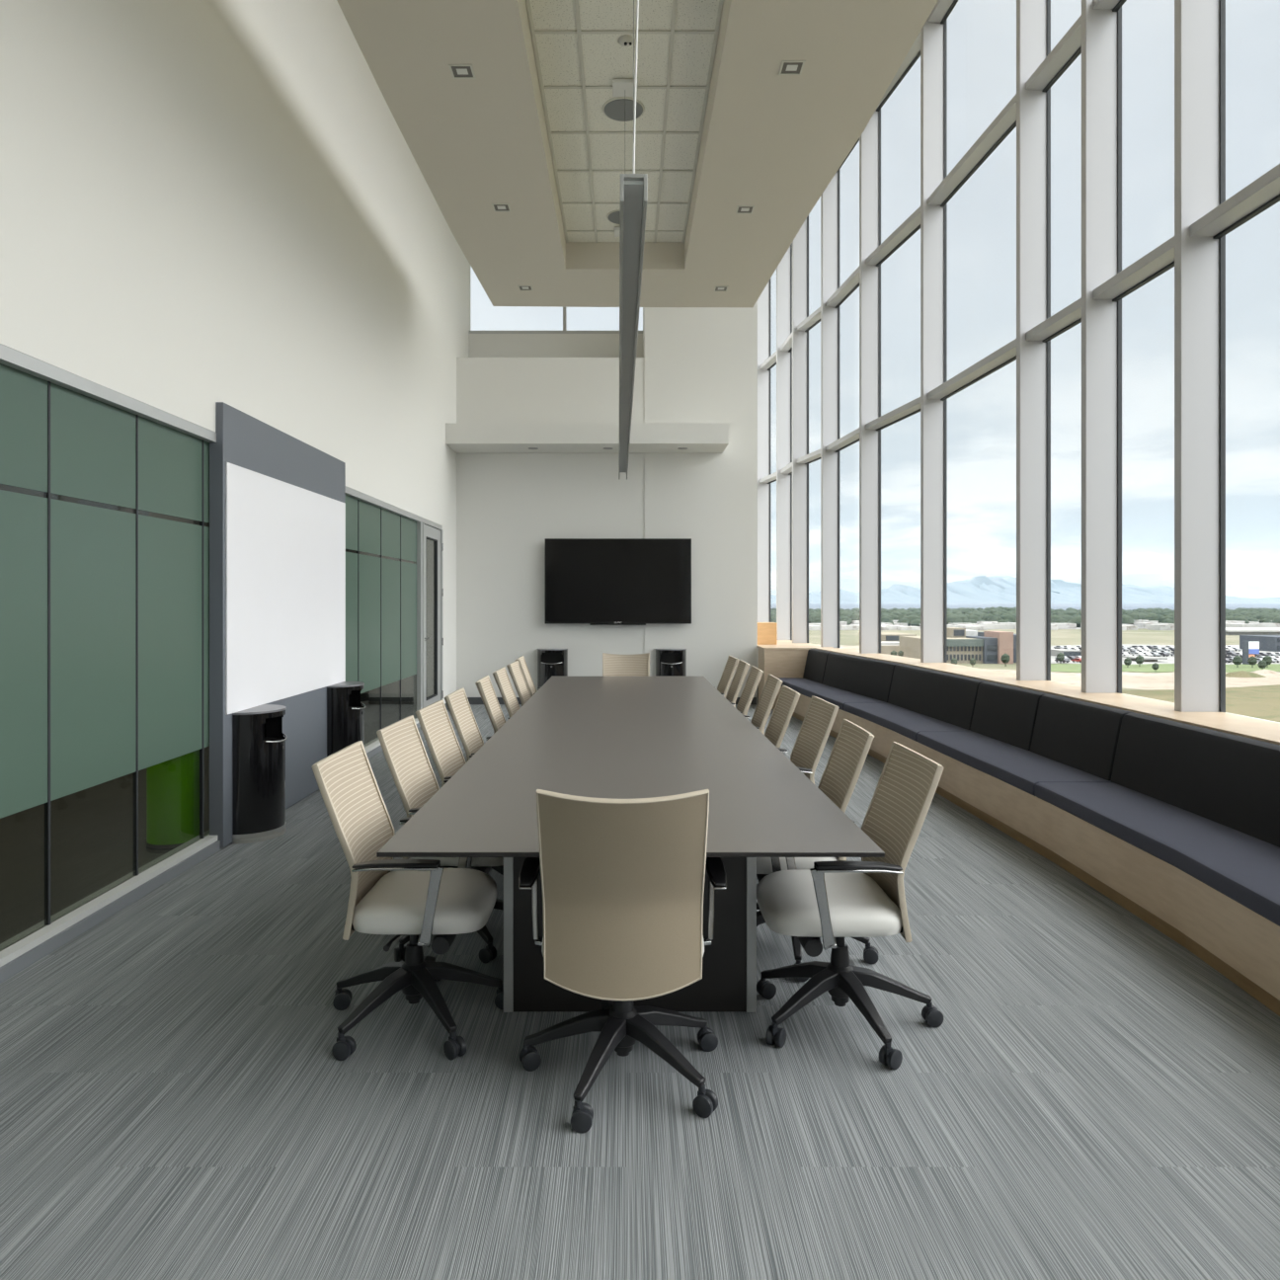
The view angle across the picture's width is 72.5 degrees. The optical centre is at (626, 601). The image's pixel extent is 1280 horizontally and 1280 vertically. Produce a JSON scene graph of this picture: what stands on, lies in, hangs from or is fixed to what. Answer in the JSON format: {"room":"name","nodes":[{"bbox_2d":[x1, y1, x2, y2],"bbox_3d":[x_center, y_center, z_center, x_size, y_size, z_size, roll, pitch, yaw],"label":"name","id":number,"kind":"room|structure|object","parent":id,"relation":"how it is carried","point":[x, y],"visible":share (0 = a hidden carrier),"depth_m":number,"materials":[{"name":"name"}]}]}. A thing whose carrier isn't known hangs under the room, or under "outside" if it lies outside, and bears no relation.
{"room":"conference room","nodes":[
{"label":"conference room","id":0,"kind":"room"},
{"bbox_2d":[0,701,413,944],"bbox_3d":[-4.280,1.540,4.500,3.440,0.120,17.000,0,0,0],"label":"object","id":1,"kind":"structure","parent":0,"point":[92,828],"depth_m":5.33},
{"bbox_2d":[146,749,199,853],"bbox_3d":[-2.730,1.180,5.280,0.308,0.600,0.308,0,0,0],"label":"litter bin","id":2,"kind":"object","parent":1,"relation":"on","point":[172,785],"visible":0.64,"depth_m":5.15,"materials":[{"name":"green plastic"}]},
{"bbox_2d":[0,483,413,693],"bbox_3d":[-4.350,0.130,4.500,3.500,2.700,17.200,0,0,0],"label":"wall","id":3,"kind":"structure","parent":0,"point":[407,684],"depth_m":11.30,"materials":[{"name":"glass"}]},
{"bbox_2d":[360,693,413,701],"bbox_3d":[-4.335,1.425,12.992,3.330,0.110,0.015,0,0,0],"label":"baseboard","id":4,"kind":"structure","parent":3,"relation":"attached to","point":[363,696],"depth_m":12.98,"materials":[{"name":"grey rubber"}]},
{"bbox_2d":[0,0,470,703],"bbox_3d":[-2.560,-2.350,4.875,0.220,7.660,17.750,0,0,0],"label":"wall","id":5,"kind":"structure","parent":0,"point":[203,203],"depth_m":5.48,"materials":[{"name":"white paint"}]},
{"bbox_2d":[0,363,47,818],"bbox_3d":[-2.499,0.223,3.419,0.020,2.345,0.690,0,0,0],"label":"window","id":6,"kind":"structure","parent":5,"relation":"in","point":[23,395],"depth_m":3.60,"materials":[{"name":"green glass"}]},
{"bbox_2d":[44,381,136,925],"bbox_3d":[-2.499,0.223,4.103,0.020,2.345,0.677,0,0,0],"label":"glass panel","id":7,"kind":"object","parent":5,"relation":"in","point":[92,442],"depth_m":4.06,"materials":[{"name":"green glass"}]},
{"bbox_2d":[133,414,202,876],"bbox_3d":[-2.499,0.223,4.787,0.020,2.345,0.693,0,0,0],"label":"window","id":8,"kind":"structure","parent":5,"relation":"in","point":[169,461],"depth_m":4.74,"materials":[{"name":"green glass"}]},
{"bbox_2d":[199,439,209,838],"bbox_3d":[-2.499,0.223,5.514,0.020,2.345,0.760,0,0,0],"label":"window","id":9,"kind":"structure","parent":5,"relation":"in","point":[205,445],"depth_m":5.17,"materials":[{"name":"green glass"}]},
{"bbox_2d":[0,718,418,966],"bbox_3d":[-2.494,1.410,3.250,0.112,0.030,14.500,0,0,0],"label":"trim","id":10,"kind":"structure","parent":5,"relation":"attached to","point":[29,939],"depth_m":4.10,"materials":[{"name":"paint"}]},
{"bbox_2d":[0,721,420,983],"bbox_3d":[-2.487,1.452,3.250,0.125,0.055,14.500,0,0,0],"label":"baseboard","id":11,"kind":"structure","parent":5,"relation":"attached to","point":[25,960],"depth_m":4.05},
{"bbox_2d":[0,343,442,529],"bbox_3d":[-2.498,-0.979,3.800,0.104,0.057,15.600,0,0,0],"label":"trim","id":12,"kind":"structure","parent":5,"relation":"attached to","point":[9,357],"depth_m":4.21,"materials":[{"name":"grey"}]},
{"bbox_2d":[209,401,345,847],"bbox_3d":[-2.442,0.139,6.345,0.095,2.658,2.270,0,0,0],"label":"panel","id":13,"kind":"object","parent":5,"relation":"attached to","point":[278,501],"visible":0.77,"depth_m":5.92,"materials":[{"name":"grey plastic"}]},
{"bbox_2d":[345,494,357,681],"bbox_3d":[-2.499,0.223,7.752,0.020,2.345,0.735,0,0,0],"label":"window","id":14,"kind":"structure","parent":5,"relation":"in","point":[351,503],"depth_m":7.92,"materials":[{"name":"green glass"}]},
{"bbox_2d":[356,499,380,693],"bbox_3d":[-2.499,0.223,8.494,0.020,2.345,0.750,0,0,0],"label":"window","id":15,"kind":"structure","parent":5,"relation":"in","point":[368,516],"depth_m":8.46,"materials":[{"name":"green glass"}]},
{"bbox_2d":[379,507,399,729],"bbox_3d":[-2.499,0.223,9.257,0.020,2.345,0.775,0,0,0],"label":"window","id":16,"kind":"structure","parent":5,"relation":"in","point":[389,521],"depth_m":9.20,"materials":[{"name":"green glass"}]},
{"bbox_2d":[399,515,416,719],"bbox_3d":[-2.499,0.223,10.029,0.020,2.345,0.770,0,0,0],"label":"window","id":17,"kind":"structure","parent":5,"relation":"in","point":[408,527],"depth_m":10.00,"materials":[{"name":"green glass"}]},
{"bbox_2d":[413,521,422,718],"bbox_3d":[-2.495,0.223,10.460,0.090,2.345,0.080,0,0,0],"label":"trim","id":18,"kind":"structure","parent":5,"relation":"attached to","point":[418,679],"depth_m":10.42,"materials":[{"name":"grey"}]},
{"bbox_2d":[422,522,443,708],"bbox_3d":[-2.461,0.265,11.060,0.139,2.430,1.120,0,0,0],"label":"door","id":19,"kind":"structure","parent":5,"relation":"in","point":[429,532],"depth_m":11.34,"materials":[{"name":"grey"}]},
{"bbox_2d":[456,300,757,704],"bbox_3d":[-0.280,-2.350,14.844,4.340,7.660,4.512,0,0,0],"label":"wall","id":20,"kind":"structure","parent":0,"point":[697,364],"depth_m":12.60,"materials":[{"name":"white paint"}]},
{"bbox_2d":[469,333,642,357],"bbox_3d":[-1.093,-3.845,13.675,2.715,0.650,0.150,0,0,0],"label":"wall niche","id":21,"kind":"object","parent":20,"relation":"in","point":[480,345],"visible":0.43,"depth_m":13.60,"materials":[{"name":"white paint"}]},
{"bbox_2d":[469,307,642,333],"bbox_3d":[-1.093,-5.175,13.650,2.715,2.010,0.100,0,0,0],"label":"window frame","id":22,"kind":"structure","parent":20,"relation":"in","point":[564,331],"depth_m":13.60,"materials":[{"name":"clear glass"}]},
{"bbox_2d":[445,423,728,453],"bbox_3d":[-0.530,-2.277,12.209,3.840,0.275,0.758,0,0,0],"label":"bulkhead","id":23,"kind":"object","parent":20,"relation":"attached to","point":[460,438],"visible":1,"depth_m":11.83,"materials":[{"name":"white paint"}]},
{"bbox_2d":[444,697,756,710],"bbox_3d":[-0.285,1.430,12.115,4.330,0.100,0.970,0,0,0],"label":"baseboard","id":24,"kind":"structure","parent":20,"relation":"attached to","point":[472,700],"depth_m":12.57,"materials":[{"name":"grey rubber"}]},
{"bbox_2d":[545,538,691,625],"bbox_3d":[-0.117,-0.282,12.530,2.096,1.235,0.109,0,0,0],"label":"television","id":25,"kind":"object","parent":20,"relation":"attached to","point":[593,581],"visible":1,"depth_m":12.48,"materials":[{"name":"black plastic"}]},
{"bbox_2d":[525,0,723,241],"bbox_3d":[-0.010,-3.775,2.583,1.230,0.090,12.965,0,0,0],"label":"ceiling tiles","id":26,"kind":"structure","parent":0,"point":[605,59],"depth_m":6.47,"materials":[{"name":"tile"}]},
{"bbox_2d":[606,209,619,224],"bbox_3d":[-0.030,-3.723,8.460,0.324,0.013,0.324,0,0,0],"label":"ceiling speaker","id":27,"kind":"object","parent":26,"relation":"attached to","point":[612,216],"visible":0.33,"depth_m":8.43,"materials":[{"name":"grey"}]},
{"bbox_2d":[602,96,644,121],"bbox_3d":[-0.020,-3.723,6.610,0.324,0.013,0.324,0,0,0],"label":"ceiling speaker","id":28,"kind":"object","parent":26,"relation":"attached to","point":[619,109],"visible":0.95,"depth_m":6.59,"materials":[{"name":"grey"}]},
{"bbox_2d":[618,34,633,46],"bbox_3d":[0.000,-3.715,5.800,0.110,0.029,0.110,0,0,0],"label":"smoke detector","id":29,"kind":"object","parent":26,"relation":"attached to","point":[625,40],"visible":0.99,"depth_m":5.78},
{"bbox_2d":[336,0,938,307],"bbox_3d":[0.100,-3.665,3.175,3.520,0.430,14.150,0,0,0],"label":"ceiling","id":30,"kind":"structure","parent":0,"point":[771,142],"depth_m":6.44,"materials":[{"name":"beige paint"}]},
{"bbox_2d":[448,64,476,79],"bbox_3d":[-1.067,-3.447,5.680,0.150,0.006,0.150,0,0,0],"label":"recessed light","id":31,"kind":"object","parent":30,"relation":"in","point":[458,71],"visible":1,"depth_m":5.68,"materials":[{"name":"white plastic"}]},
{"bbox_2d":[525,0,723,242],"bbox_3d":[-0.009,-3.724,2.583,1.223,0.011,12.965,0,0,0],"label":"grid","id":32,"kind":"object","parent":30,"relation":"attached to","point":[579,32],"visible":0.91,"depth_m":6.70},
{"bbox_2d":[612,0,647,479],"bbox_3d":[-0.005,-2.498,5.948,0.180,2.445,6.343,0,0,-1],"label":"pendant lamp","id":33,"kind":"object","parent":32,"relation":"hanging from","point":[630,231],"visible":1,"depth_m":3.67,"materials":[{"name":"grey metal"}]},
{"bbox_2d":[778,60,805,75],"bbox_3d":[1.070,-3.447,5.640,0.150,0.006,0.150,0,0,0],"label":"recessed light","id":34,"kind":"object","parent":30,"relation":"in","point":[787,67],"visible":1,"depth_m":5.64,"materials":[{"name":"white plastic"}]},
{"bbox_2d":[0,685,1279,1279],"bbox_3d":[0.550,1.540,6.600,6.100,0.120,21.200,0,0,0],"label":"floor","id":35,"kind":"structure","parent":0,"point":[1091,1097],"depth_m":2.54,"materials":[{"name":"carpet"}]},
{"bbox_2d":[232,704,287,844],"bbox_3d":[-2.287,1.080,5.550,0.232,0.800,0.448,0,0,0],"label":"litter bin","id":36,"kind":"object","parent":35,"relation":"on","point":[258,739],"visible":1,"depth_m":5.38,"materials":[{"name":"black metal"}]},
{"bbox_2d":[326,681,365,756],"bbox_3d":[-2.287,1.080,7.235,0.232,0.800,0.448,0,0,0],"label":"litter bin","id":37,"kind":"object","parent":35,"relation":"on","point":[345,710],"visible":0.62,"depth_m":7.05,"materials":[{"name":"metal"}]},
{"bbox_2d":[311,740,503,1060],"bbox_3d":[-0.743,1.006,3.098,0.652,0.949,0.659,0,0,0],"label":"chair","id":38,"kind":"object","parent":35,"relation":"on","point":[421,899],"visible":0.96,"depth_m":3.01,"materials":[{"name":"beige fabric"}]},
{"bbox_2d":[376,715,503,962],"bbox_3d":[-0.759,1.006,3.846,0.662,0.949,0.675,0,0,2],"label":"chair","id":39,"kind":"object","parent":35,"relation":"on","point":[413,774],"visible":0.3,"depth_m":3.81,"materials":[{"name":"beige fabric"}]},
{"bbox_2d":[415,699,503,875],"bbox_3d":[-0.757,1.006,4.489,0.638,0.949,0.662,0,0,1],"label":"chair","id":40,"kind":"object","parent":35,"relation":"on","point":[445,751],"visible":0.12,"depth_m":4.56,"materials":[{"name":"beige fabric"}]},
{"bbox_2d":[443,687,491,761],"bbox_3d":[-0.736,1.006,5.126,0.657,0.949,0.673,0,0,-1],"label":"chair","id":41,"kind":"object","parent":35,"relation":"on","point":[457,703],"visible":0.14,"depth_m":5.24,"materials":[{"name":"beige fabric"}]},
{"bbox_2d":[475,675,510,733],"bbox_3d":[-0.704,1.006,6.065,0.672,0.949,0.672,0,0,-2],"label":"chair","id":42,"kind":"object","parent":35,"relation":"on","point":[484,685],"visible":0.09,"depth_m":6.15,"materials":[{"name":"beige fabric"}]},
{"bbox_2d":[492,666,520,717],"bbox_3d":[-0.734,1.006,6.837,0.656,0.949,0.658,0,0,0],"label":"chair","id":43,"kind":"object","parent":35,"relation":"on","point":[501,677],"visible":0.09,"depth_m":6.94,"materials":[{"name":"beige fabric"}]},
{"bbox_2d":[506,660,531,706],"bbox_3d":[-0.752,1.006,7.610,0.635,0.949,0.663,0,0,1],"label":"chair","id":44,"kind":"object","parent":35,"relation":"on","point":[515,670],"visible":0.05,"depth_m":7.71,"materials":[{"name":"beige fabric"}]},
{"bbox_2d":[515,655,541,696],"bbox_3d":[-0.718,1.006,8.311,0.672,0.949,0.666,0,0,-2],"label":"chair","id":45,"kind":"object","parent":35,"relation":"on","point":[521,661],"visible":0.06,"depth_m":8.45,"materials":[{"name":"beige fabric"}]},
{"bbox_2d":[537,648,567,690],"bbox_3d":[-1.060,1.080,12.469,0.448,0.800,0.232,0,0,0],"label":"litter bin","id":46,"kind":"object","parent":35,"relation":"on","point":[550,662],"visible":0.66,"depth_m":12.44,"materials":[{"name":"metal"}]},
{"bbox_2d":[518,789,726,1132],"bbox_3d":[-0.015,1.006,2.740,0.653,0.949,0.649,0,0,0],"label":"chair","id":47,"kind":"object","parent":35,"relation":"on","point":[622,880],"visible":1,"depth_m":2.54,"materials":[{"name":"beige leather"}]},
{"bbox_2d":[602,652,649,676],"bbox_3d":[0.004,1.006,8.762,0.652,0.949,0.629,0,0,0],"label":"chair","id":48,"kind":"object","parent":35,"relation":"on","point":[613,665],"visible":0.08,"depth_m":8.98,"materials":[{"name":"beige fabric"}]},
{"bbox_2d":[376,676,884,1012],"bbox_3d":[0.013,1.110,5.616,1.501,0.740,6.078,0,0,0],"label":"conference table","id":49,"kind":"object","parent":35,"relation":"on","point":[595,737],"visible":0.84,"depth_m":3.33,"materials":[{"name":"grey laminate"}]},
{"bbox_2d":[655,648,686,676],"bbox_3d":[0.645,1.080,12.469,0.448,0.800,0.232,0,0,0],"label":"litter bin","id":50,"kind":"object","parent":35,"relation":"on","point":[669,662],"visible":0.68,"depth_m":12.44,"materials":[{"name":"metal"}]},
{"bbox_2d":[714,655,739,697],"bbox_3d":[0.757,1.006,8.354,0.660,0.949,0.673,0,0,-2],"label":"chair","id":51,"kind":"object","parent":35,"relation":"on","point":[732,663],"visible":0.1,"depth_m":8.46,"materials":[{"name":"beige fabric"}]},
{"bbox_2d":[720,659,750,707],"bbox_3d":[0.777,1.006,7.707,0.649,0.949,0.659,0,0,1],"label":"chair","id":52,"kind":"object","parent":35,"relation":"on","point":[743,667],"visible":0.11,"depth_m":7.81,"materials":[{"name":"beige fabric"}]},
{"bbox_2d":[730,665,763,719],"bbox_3d":[0.755,1.006,6.944,0.666,0.949,0.677,0,0,2],"label":"chair","id":53,"kind":"object","parent":35,"relation":"on","point":[755,676],"visible":0.1,"depth_m":7.07,"materials":[{"name":"beige fabric"}]},
{"bbox_2d":[743,674,782,734],"bbox_3d":[0.758,1.006,6.137,0.672,0.949,0.671,0,0,2],"label":"chair","id":54,"kind":"object","parent":35,"relation":"on","point":[772,684],"visible":0.14,"depth_m":6.25,"materials":[{"name":"beige fabric"}]},
{"bbox_2d":[764,685,800,747],"bbox_3d":[0.732,1.006,5.317,0.650,0.949,0.658,0,0,1],"label":"chair","id":55,"kind":"object","parent":35,"relation":"on","point":[787,699],"visible":0.07,"depth_m":5.41,"materials":[{"name":"beige fabric"}]},
{"bbox_2d":[757,640,833,709],"bbox_3d":[2.408,1.060,14.447,1.024,0.840,4.906,0,0,0],"label":"base cabinet","id":56,"kind":"object","parent":35,"relation":"on","point":[785,659],"visible":0.42,"depth_m":12.00,"materials":[{"name":"brown wood"}]},
{"bbox_2d":[757,622,777,644],"bbox_3d":[2.075,0.477,13.100,0.320,0.325,0.300,0,0,0],"label":"wooden box","id":57,"kind":"object","parent":56,"relation":"on","point":[766,631],"visible":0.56,"depth_m":12.95,"materials":[{"name":"brown wood"}]},
{"bbox_2d":[756,695,839,885],"bbox_3d":[0.784,1.006,4.679,0.669,0.949,0.659,0,0,-2],"label":"chair","id":58,"kind":"object","parent":35,"relation":"on","point":[821,714],"visible":0.16,"depth_m":4.77,"materials":[{"name":"beige fabric"}]},
{"bbox_2d":[756,719,878,981],"bbox_3d":[0.714,1.006,3.713,0.657,0.949,0.657,0,0,2],"label":"chair","id":59,"kind":"object","parent":35,"relation":"on","point":[852,744],"visible":0.19,"depth_m":3.67,"materials":[{"name":"beige fabric"}]},
{"bbox_2d":[756,741,944,1069],"bbox_3d":[0.784,1.006,3.074,0.639,0.949,0.661,0,0,0],"label":"chair","id":60,"kind":"object","parent":35,"relation":"on","point":[832,901],"visible":0.94,"depth_m":3.00,"materials":[{"name":"beige fabric"}]},
{"bbox_2d":[776,648,1279,1016],"bbox_3d":[2.095,1.064,4.043,2.290,0.832,15.885,0,0,0],"label":"window bench","id":61,"kind":"object","parent":35,"relation":"on","point":[1176,824],"visible":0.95,"depth_m":4.68,"materials":[{"name":"fabric"}]},
{"bbox_2d":[802,648,833,683],"bbox_3d":[2.542,0.852,11.545,0.168,0.407,0.892,0,0,-4],"label":"cushion","id":62,"kind":"object","parent":61,"relation":"on","point":[817,660],"depth_m":11.49,"materials":[{"name":"grey fabric"}]},
{"bbox_2d":[777,677,887,711],"bbox_3d":[2.394,1.091,10.520,0.506,0.085,2.971,0,0,-4],"label":"seat cushion","id":63,"kind":"object","parent":61,"relation":"on","point":[839,695],"depth_m":10.16,"materials":[{"name":"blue fabric"}]},
{"bbox_2d":[822,652,902,702],"bbox_3d":[2.681,0.852,10.075,0.177,0.407,2.066,0,0,-6],"label":"cushion","id":64,"kind":"object","parent":61,"relation":"on","point":[863,680],"depth_m":9.89,"materials":[{"name":"grey fabric"}]},
{"bbox_2d":[843,703,972,741],"bbox_3d":[2.546,1.091,8.040,0.507,0.085,2.031,0,0,-3],"label":"seat cushion","id":65,"kind":"object","parent":61,"relation":"on","point":[901,720],"depth_m":7.86,"materials":[{"name":"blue fabric"}]},
{"bbox_2d":[887,663,987,729],"bbox_3d":[2.833,0.852,8.075,0.169,0.407,1.946,0,0,-3],"label":"cushion","id":66,"kind":"object","parent":61,"relation":"on","point":[949,700],"depth_m":7.88,"materials":[{"name":"grey fabric"}]},
{"bbox_2d":[969,681,1049,750],"bbox_3d":[2.891,0.852,6.610,0.169,0.407,0.973,0,0,-2],"label":"cushion","id":67,"kind":"object","parent":61,"relation":"on","point":[1006,715],"depth_m":6.55,"materials":[{"name":"grey fabric"}]},
{"bbox_2d":[916,731,1111,796],"bbox_3d":[2.603,1.091,6.050,0.533,0.085,1.948,0,0,0],"label":"seat cushion","id":68,"kind":"object","parent":61,"relation":"on","point":[1017,766],"depth_m":5.83,"materials":[{"name":"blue fabric"}]},
{"bbox_2d":[1030,694,1135,780],"bbox_3d":[2.906,0.852,5.610,0.168,0.407,1.008,0,0,0],"label":"cushion","id":69,"kind":"object","parent":61,"relation":"on","point":[1080,736],"depth_m":5.54,"materials":[{"name":"grey fabric"}]},
{"bbox_2d":[1035,782,1279,926],"bbox_3d":[2.576,1.091,4.035,0.540,0.085,2.080,0,0,2],"label":"seat cushion","id":70,"kind":"object","parent":61,"relation":"on","point":[1240,865],"depth_m":3.92,"materials":[{"name":"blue fabric"}]},
{"bbox_2d":[1110,713,1279,847],"bbox_3d":[2.863,0.852,3.650,0.180,0.407,2.895,0,0,2],"label":"cushion","id":71,"kind":"object","parent":61,"relation":"on","point":[1227,783],"depth_m":4.30,"materials":[{"name":"grey fabric"}]},
{"bbox_2d":[757,647,1279,722],"bbox_3d":[2.753,1.120,6.535,1.633,0.920,21.021,0,0,0],"label":"wall","id":72,"kind":"structure","parent":0,"point":[758,648],"depth_m":5.92,"materials":[{"name":"white paint"}]},
{"bbox_2d":[757,279,770,622],"bbox_3d":[2.345,-2.745,16.309,0.478,6.870,1.480,0,0,0],"label":"window frame","id":73,"kind":"structure","parent":72,"relation":"in","point":[763,301],"depth_m":15.59,"materials":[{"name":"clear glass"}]},
{"bbox_2d":[759,242,792,639],"bbox_3d":[2.569,-2.745,15.056,0.369,6.870,1.175,0,0,0],"label":"window frame","id":74,"kind":"structure","parent":72,"relation":"in","point":[782,360],"depth_m":14.48,"materials":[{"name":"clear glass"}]},
{"bbox_2d":[780,215,808,642],"bbox_3d":[2.675,-2.745,13.946,0.257,6.870,1.155,0,0,0],"label":"window frame","id":75,"kind":"structure","parent":72,"relation":"in","point":[797,342],"depth_m":13.38,"materials":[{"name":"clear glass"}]},
{"bbox_2d":[796,169,839,647],"bbox_3d":[2.807,-2.745,12.850,0.403,6.870,1.161,0,0,0],"label":"window frame","id":76,"kind":"structure","parent":72,"relation":"in","point":[829,317],"depth_m":12.28,"materials":[{"name":"grey metal"}]},
{"bbox_2d":[825,109,880,653],"bbox_3d":[2.975,-2.745,11.540,0.336,6.870,1.583,0,0,0],"label":"window frame","id":77,"kind":"structure","parent":72,"relation":"in","point":[867,278],"depth_m":10.76,"materials":[{"name":"grey metal"}]},
{"bbox_2d":[865,18,947,662],"bbox_3d":[3.148,-2.745,9.966,0.409,6.870,1.684,0,0,0],"label":"window","id":78,"kind":"structure","parent":72,"relation":"in","point":[930,43],"depth_m":9.13,"materials":[{"name":"grey metal"}]},
{"bbox_2d":[927,0,1050,680],"bbox_3d":[3.296,-2.745,8.125,0.290,6.870,2.100,0,0,0],"label":"window","id":79,"kind":"structure","parent":72,"relation":"in","point":[1029,111],"depth_m":7.08,"materials":[{"name":"grey metal"}]},
{"bbox_2d":[815,647,1279,744],"bbox_3d":[2.475,0.655,4.043,1.960,0.030,15.885,0,0,0],"label":"sill","id":80,"kind":"structure","parent":72,"relation":"on","point":[1239,725],"depth_m":5.66,"materials":[{"name":"brown wood"}]},
{"bbox_2d":[1026,0,1121,693],"bbox_3d":[3.345,-2.745,6.614,0.251,6.870,1.010,0,0,0],"label":"window","id":81,"kind":"structure","parent":72,"relation":"in","point":[1096,35],"depth_m":6.12,"materials":[{"name":"grey metal"}]},
{"bbox_2d":[1092,0,1225,712],"bbox_3d":[3.345,-2.745,5.604,0.251,6.870,1.100,0,0,0],"label":"window","id":82,"kind":"structure","parent":72,"relation":"in","point":[1199,263],"depth_m":5.07,"materials":[{"name":"grey metal"}]},
{"bbox_2d":[1189,163,1279,239],"bbox_3d":[3.335,-2.745,4.583,0.271,6.870,1.030,0,0,0],"label":"window","id":83,"kind":"structure","parent":72,"relation":"in","point":[1263,193],"depth_m":4.72,"materials":[{"name":"grey metal"}]},
{"bbox_2d":[982,668,1279,689],"bbox_3d":[160.662,19.950,232.013,292.764,0.001,83.779,0,0,0],"label":"dirt","id":84,"kind":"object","parent":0,"point":[1130,680],"visible":0.15,"depth_m":221.81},
{"bbox_2d":[1225,670,1266,677],"bbox_3d":[163.825,19.200,232.000,10.286,1.600,7.700,0,0,0],"label":"dirt mound","id":85,"kind":"object","parent":84,"relation":"on","point":[1241,674],"visible":0.94,"depth_m":230.03,"materials":[{"name":"beige soil"}]},
{"bbox_2d":[1050,663,1279,672],"bbox_3d":[166.034,19.850,261.105,98.647,0.001,35.067,0,0,0],"label":"lawn","id":86,"kind":"structure","parent":0,"point":[1069,668],"depth_m":259.95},
{"bbox_2d":[1242,640,1259,664],"bbox_3d":[197.527,16.200,276.000,4.700,7.600,1.200,0,0,0],"label":"pylon sign","id":87,"kind":"object","parent":86,"relation":"on","point":[1247,647],"visible":0.76,"depth_m":275.71,"materials":[{"name":"plastic"}]},
{"label":"outside","id":88,"kind":"structure","parent":0,"visible":0},
{"bbox_2d":[808,628,1239,690],"bbox_3d":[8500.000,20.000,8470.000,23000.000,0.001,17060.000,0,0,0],"label":"ground","id":89,"kind":"structure","parent":88,"point":[1060,637],"depth_m":484.36,"materials":[{"name":"green plant"}]},
{"bbox_2d":[880,632,916,653],"bbox_3d":[111.431,17.115,372.500,33.224,5.769,85.000,0,0,0],"label":"building","id":90,"kind":"structure","parent":89,"relation":"on","point":[890,641],"depth_m":384.56,"materials":[{"name":"concrete"}]},
{"bbox_2d":[899,627,1016,663],"bbox_3d":[114.467,14.520,296.500,34.504,10.959,35.000,0,0,0],"label":"building","id":91,"kind":"structure","parent":89,"relation":"on","point":[987,647],"depth_m":281.97,"materials":[{"name":"concrete"}]},
{"bbox_2d":[947,627,965,638],"bbox_3d":[112.842,14.520,300.850,4.688,10.959,10.300,0,0,0],"label":"building","id":92,"kind":"structure","parent":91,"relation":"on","point":[952,632],"depth_m":296.01,"materials":[{"name":"concrete"}]},
{"bbox_2d":[770,606,1279,627],"bbox_3d":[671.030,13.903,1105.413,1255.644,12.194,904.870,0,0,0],"label":"tree belt","id":93,"kind":"object","parent":89,"relation":"on","point":[1000,614],"visible":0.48,"depth_m":774.38,"materials":[{"name":"green plant"}]},
{"bbox_2d":[808,619,1279,630],"bbox_3d":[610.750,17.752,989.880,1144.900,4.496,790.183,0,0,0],"label":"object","id":94,"kind":"object","parent":89,"relation":"on","point":[980,625],"visible":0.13,"depth_m":627.26,"materials":[{"name":"white paint"}]},
{"bbox_2d":[1050,648,1081,655],"bbox_3d":[159.529,18.824,318.850,7.059,2.353,14.300,0,0,0],"label":"building","id":95,"kind":"structure","parent":89,"relation":"on","point":[1054,652],"depth_m":312.04,"materials":[{"name":"concrete"}]},
{"bbox_2d":[1225,627,1279,635],"bbox_3d":[410.294,18.421,540.000,106.118,3.159,44.000,0,0,0],"label":"warehouse","id":96,"kind":"structure","parent":89,"relation":"on","point":[1229,630],"depth_m":520.02,"materials":[{"name":"metal"}]},
{"bbox_2d":[1239,635,1279,651],"bbox_3d":[265.970,17.025,354.850,19.123,5.950,20.300,0,0,0],"label":"building","id":97,"kind":"structure","parent":89,"relation":"on","point":[1271,643],"depth_m":350.88,"materials":[{"name":"stone"}]},
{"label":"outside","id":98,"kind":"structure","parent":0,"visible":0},
{"bbox_2d":[1050,643,1279,664],"bbox_3d":[257.334,19.880,339.163,263.400,0.001,137.337,0,0,0],"label":"car park","id":99,"kind":"structure","parent":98,"point":[1170,659],"depth_m":311.05,"materials":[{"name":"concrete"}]},
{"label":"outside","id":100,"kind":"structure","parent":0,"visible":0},
{"bbox_2d":[770,603,1279,610],"bbox_3d":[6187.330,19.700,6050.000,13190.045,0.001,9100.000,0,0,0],"label":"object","id":101,"kind":"structure","parent":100,"point":[1126,606],"depth_m":3870.70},
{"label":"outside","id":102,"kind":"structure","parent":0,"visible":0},
{"bbox_2d":[1121,684,1279,722],"bbox_3d":[147.267,19.900,126.643,288.339,0.001,177.211,0,0,0],"label":"meadow","id":103,"kind":"structure","parent":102,"point":[1260,701],"depth_m":178.58,"materials":[{"name":"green plant"}]},
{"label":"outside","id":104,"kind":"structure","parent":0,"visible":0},
{"bbox_2d":[770,575,1279,603],"bbox_3d":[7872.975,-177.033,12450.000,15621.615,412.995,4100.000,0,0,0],"label":"mountain range","id":105,"kind":"object","parent":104,"point":[981,589],"visible":0.38,"depth_m":8883.94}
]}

